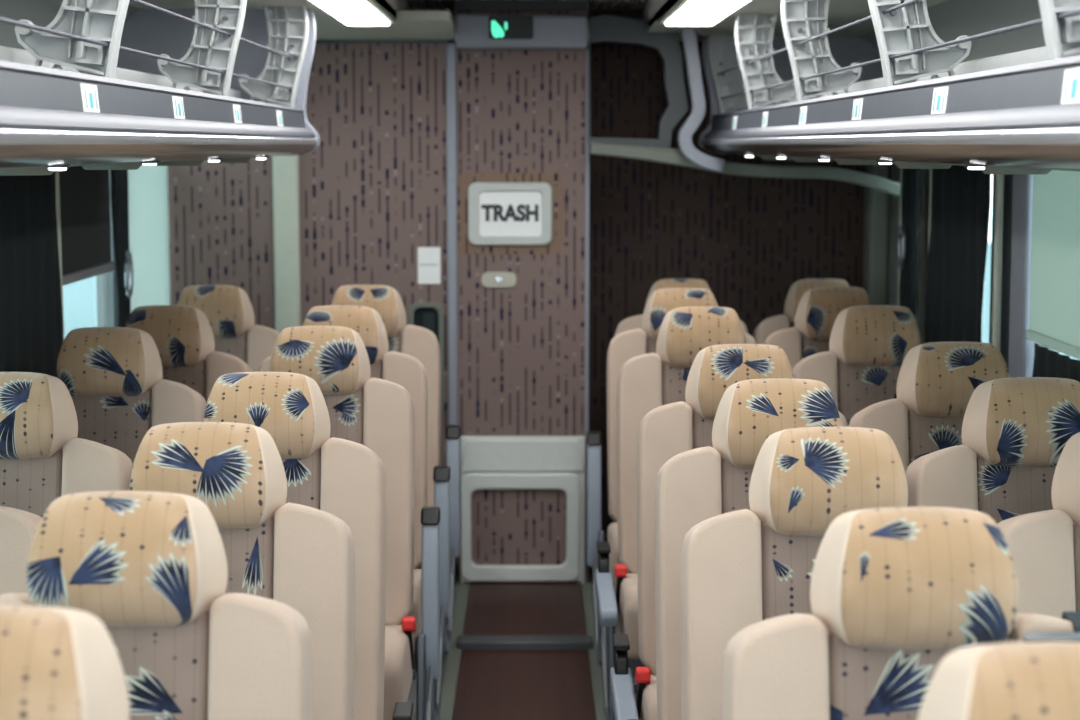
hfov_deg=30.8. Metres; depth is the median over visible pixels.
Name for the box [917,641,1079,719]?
seat
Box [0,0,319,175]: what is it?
luggage rack
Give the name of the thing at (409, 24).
ceiling
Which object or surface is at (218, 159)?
light
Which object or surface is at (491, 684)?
floor
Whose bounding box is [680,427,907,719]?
seat
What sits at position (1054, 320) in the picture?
window shade
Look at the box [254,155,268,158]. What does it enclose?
light
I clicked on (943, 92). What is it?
print
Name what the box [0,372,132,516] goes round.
seat
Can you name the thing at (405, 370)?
seat
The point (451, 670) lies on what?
trim
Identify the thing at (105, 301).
wall
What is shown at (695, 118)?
trim
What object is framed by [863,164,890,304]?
trim
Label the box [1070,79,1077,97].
print
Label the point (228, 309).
seat
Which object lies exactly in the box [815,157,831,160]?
light
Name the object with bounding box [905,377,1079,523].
seat
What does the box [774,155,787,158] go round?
light
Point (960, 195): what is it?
curtain
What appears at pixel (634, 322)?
seat
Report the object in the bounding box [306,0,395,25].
recessed light
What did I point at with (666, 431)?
seat
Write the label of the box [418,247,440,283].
plate
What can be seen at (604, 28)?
trim
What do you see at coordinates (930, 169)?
trim
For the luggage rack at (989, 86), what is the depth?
3.91 m
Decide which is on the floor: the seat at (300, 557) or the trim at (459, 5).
the seat at (300, 557)
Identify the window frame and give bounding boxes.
[888,163,1053,367]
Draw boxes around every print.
[84,88,87,107]
[89,93,93,107]
[94,89,97,108]
[932,92,935,110]
[936,95,940,109]
[941,91,944,109]
[1063,74,1068,99]
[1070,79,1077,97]
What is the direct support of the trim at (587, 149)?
attached to the wall at (521, 348)
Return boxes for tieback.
[124,250,132,298]
[898,225,905,269]
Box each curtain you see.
[0,171,62,377]
[110,170,130,326]
[899,169,919,318]
[925,165,990,342]
[1032,343,1079,381]
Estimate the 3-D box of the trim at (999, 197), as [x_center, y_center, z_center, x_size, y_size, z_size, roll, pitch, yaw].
[1.302,-0.284,5.569,0.022,0.750,0.035,0,6,0]
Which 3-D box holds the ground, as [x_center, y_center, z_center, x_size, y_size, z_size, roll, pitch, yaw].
[-0.076,1.322,15.235,80.000,0.050,90.000,0,6,0]
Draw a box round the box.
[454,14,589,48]
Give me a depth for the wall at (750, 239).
7.64 m
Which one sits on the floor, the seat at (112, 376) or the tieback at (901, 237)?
the seat at (112, 376)
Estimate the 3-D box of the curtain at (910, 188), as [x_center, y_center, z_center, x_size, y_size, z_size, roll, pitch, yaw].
[1.269,-0.352,6.747,0.033,0.668,0.242,0,6,0]
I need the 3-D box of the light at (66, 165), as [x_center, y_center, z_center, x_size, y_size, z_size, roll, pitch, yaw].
[-0.766,-0.311,3.111,0.043,0.020,0.044,0,6,0]
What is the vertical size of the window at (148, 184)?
0.650 m
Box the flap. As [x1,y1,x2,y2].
[457,173,562,253]
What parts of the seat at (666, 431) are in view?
bracket arm, armrest, backrest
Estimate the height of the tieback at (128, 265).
0.154 m
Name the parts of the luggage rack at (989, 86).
rod, knob, rail, rod, knob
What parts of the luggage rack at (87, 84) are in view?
knob, rod, rail, knob, rod, knob, knob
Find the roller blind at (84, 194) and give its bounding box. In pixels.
[59,166,114,285]
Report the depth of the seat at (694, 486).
3.77 m
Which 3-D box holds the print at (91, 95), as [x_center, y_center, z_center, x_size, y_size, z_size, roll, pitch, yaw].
[-0.715,-0.413,3.120,0.004,0.024,0.020,0,6,0]
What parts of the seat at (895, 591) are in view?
backrest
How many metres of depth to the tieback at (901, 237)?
6.71 m
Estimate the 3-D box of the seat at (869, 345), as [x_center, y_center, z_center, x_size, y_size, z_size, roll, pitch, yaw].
[0.961,0.463,5.418,0.486,1.197,0.677,0,6,0]
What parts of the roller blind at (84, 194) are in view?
rail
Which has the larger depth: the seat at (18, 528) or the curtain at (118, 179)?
the curtain at (118, 179)
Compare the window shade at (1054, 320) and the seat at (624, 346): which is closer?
the window shade at (1054, 320)
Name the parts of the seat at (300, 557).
backrest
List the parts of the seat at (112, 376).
backrest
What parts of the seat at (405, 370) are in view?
backrest, plate, armrest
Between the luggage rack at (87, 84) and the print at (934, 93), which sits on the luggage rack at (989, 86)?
the print at (934, 93)
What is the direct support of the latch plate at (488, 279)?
attached to the wall at (521, 348)
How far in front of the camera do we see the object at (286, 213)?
7.21 m
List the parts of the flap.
frame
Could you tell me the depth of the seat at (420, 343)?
6.35 m
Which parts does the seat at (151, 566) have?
backrest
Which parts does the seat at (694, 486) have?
backrest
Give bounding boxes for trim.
[55,170,63,340]
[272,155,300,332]
[315,39,447,43]
[439,583,469,719]
[446,43,457,424]
[455,1,588,10]
[457,635,592,649]
[581,582,603,719]
[585,49,589,437]
[588,15,688,147]
[588,141,682,153]
[590,142,899,196]
[678,28,724,171]
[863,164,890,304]
[898,169,920,324]
[928,169,931,248]
[991,174,1004,349]
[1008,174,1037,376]
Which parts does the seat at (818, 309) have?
backrest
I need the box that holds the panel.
[460,436,584,583]
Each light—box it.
[45,163,71,169]
[140,160,160,164]
[206,157,222,161]
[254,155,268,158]
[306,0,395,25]
[659,0,753,25]
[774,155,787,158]
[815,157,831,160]
[875,159,894,164]
[963,162,988,169]
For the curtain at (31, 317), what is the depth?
5.11 m
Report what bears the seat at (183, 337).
on the floor
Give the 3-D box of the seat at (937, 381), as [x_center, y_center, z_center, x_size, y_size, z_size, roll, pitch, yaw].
[0.966,0.577,4.385,0.486,1.197,0.677,0,6,0]
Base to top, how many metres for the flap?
0.300 m
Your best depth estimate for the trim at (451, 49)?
7.22 m
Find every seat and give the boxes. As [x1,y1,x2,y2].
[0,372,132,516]
[0,491,312,719]
[0,506,41,594]
[0,605,129,719]
[57,327,206,463]
[125,305,252,403]
[130,422,354,719]
[177,285,279,371]
[203,372,413,719]
[257,305,450,719]
[269,326,440,719]
[331,285,460,679]
[586,288,756,691]
[595,306,745,719]
[610,344,847,719]
[615,279,747,335]
[628,378,841,719]
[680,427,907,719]
[721,507,1079,719]
[753,279,849,343]
[762,286,871,368]
[792,305,920,425]
[848,342,1009,472]
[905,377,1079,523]
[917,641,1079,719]
[997,432,1079,618]
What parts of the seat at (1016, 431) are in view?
backrest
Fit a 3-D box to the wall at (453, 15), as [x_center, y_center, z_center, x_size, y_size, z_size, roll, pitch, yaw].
[-0.603,-0.364,7.904,1.725,2.300,0.100,0,6,0]
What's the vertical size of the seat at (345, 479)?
1.197 m
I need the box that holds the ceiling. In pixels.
[129,0,946,40]
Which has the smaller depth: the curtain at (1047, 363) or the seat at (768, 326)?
the curtain at (1047, 363)
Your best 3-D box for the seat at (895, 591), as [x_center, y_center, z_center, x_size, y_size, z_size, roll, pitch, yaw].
[0.446,0.805,2.304,0.550,1.197,0.677,0,6,0]
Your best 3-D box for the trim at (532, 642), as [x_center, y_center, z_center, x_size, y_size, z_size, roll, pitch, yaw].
[-0.050,0.934,6.455,0.445,0.035,0.090,0,6,0]
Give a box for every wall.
[96,170,113,326]
[168,11,587,582]
[449,13,455,42]
[588,9,864,540]
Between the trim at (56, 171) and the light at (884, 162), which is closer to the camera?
the light at (884, 162)
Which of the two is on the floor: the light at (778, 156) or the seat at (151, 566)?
the seat at (151, 566)
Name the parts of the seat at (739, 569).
backrest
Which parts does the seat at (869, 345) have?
backrest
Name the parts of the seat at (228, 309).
backrest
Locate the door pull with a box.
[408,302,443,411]
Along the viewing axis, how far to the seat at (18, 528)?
3.18 m
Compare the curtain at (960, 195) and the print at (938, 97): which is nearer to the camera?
the print at (938, 97)
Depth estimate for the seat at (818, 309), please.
6.26 m
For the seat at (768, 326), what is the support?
on the floor
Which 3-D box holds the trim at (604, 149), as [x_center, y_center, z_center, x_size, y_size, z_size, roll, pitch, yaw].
[0.760,-0.693,7.141,1.157,0.202,0.060,0,6,0]
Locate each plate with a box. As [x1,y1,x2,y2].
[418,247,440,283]
[481,272,516,287]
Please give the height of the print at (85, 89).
0.032 m
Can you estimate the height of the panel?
0.560 m
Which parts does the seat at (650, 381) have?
bracket arm, armrest, plate, seat frame, backrest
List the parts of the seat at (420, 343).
backrest, leg, plate, armrest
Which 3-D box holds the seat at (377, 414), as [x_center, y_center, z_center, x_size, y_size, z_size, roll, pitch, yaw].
[-0.527,0.533,4.785,0.550,1.197,0.677,0,6,0]
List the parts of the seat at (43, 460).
backrest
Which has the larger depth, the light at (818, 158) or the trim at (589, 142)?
the trim at (589, 142)
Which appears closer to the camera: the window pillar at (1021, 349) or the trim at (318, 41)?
the window pillar at (1021, 349)
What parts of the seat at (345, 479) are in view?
backrest, bracket arm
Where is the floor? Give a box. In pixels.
[407,557,636,719]
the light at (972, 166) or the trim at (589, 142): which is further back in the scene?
the trim at (589, 142)
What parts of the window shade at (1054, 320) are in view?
rail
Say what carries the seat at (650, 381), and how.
on the floor
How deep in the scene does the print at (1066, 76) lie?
2.50 m
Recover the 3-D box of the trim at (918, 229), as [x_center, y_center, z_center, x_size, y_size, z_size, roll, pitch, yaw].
[1.314,-0.394,6.981,0.060,0.760,0.090,0,6,0]
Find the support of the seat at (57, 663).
on the floor
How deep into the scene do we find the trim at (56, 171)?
5.51 m
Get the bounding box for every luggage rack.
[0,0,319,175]
[699,0,1079,174]
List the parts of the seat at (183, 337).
backrest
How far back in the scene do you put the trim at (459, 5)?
7.10 m
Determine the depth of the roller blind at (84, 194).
5.84 m
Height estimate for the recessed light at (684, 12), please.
0.022 m
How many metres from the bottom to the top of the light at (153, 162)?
0.020 m
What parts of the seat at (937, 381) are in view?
backrest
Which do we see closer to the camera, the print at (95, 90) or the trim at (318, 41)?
the print at (95, 90)
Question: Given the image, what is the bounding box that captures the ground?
[63,242,1078,359]
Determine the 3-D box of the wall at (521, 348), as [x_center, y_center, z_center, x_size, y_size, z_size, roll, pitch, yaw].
[-0.614,-0.315,7.457,1.578,2.300,0.400,0,6,0]
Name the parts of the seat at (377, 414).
backrest, plate, armrest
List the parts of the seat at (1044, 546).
backrest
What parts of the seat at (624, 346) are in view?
armrest, plate, leg, backrest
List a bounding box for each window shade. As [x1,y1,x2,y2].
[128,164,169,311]
[1026,170,1079,359]

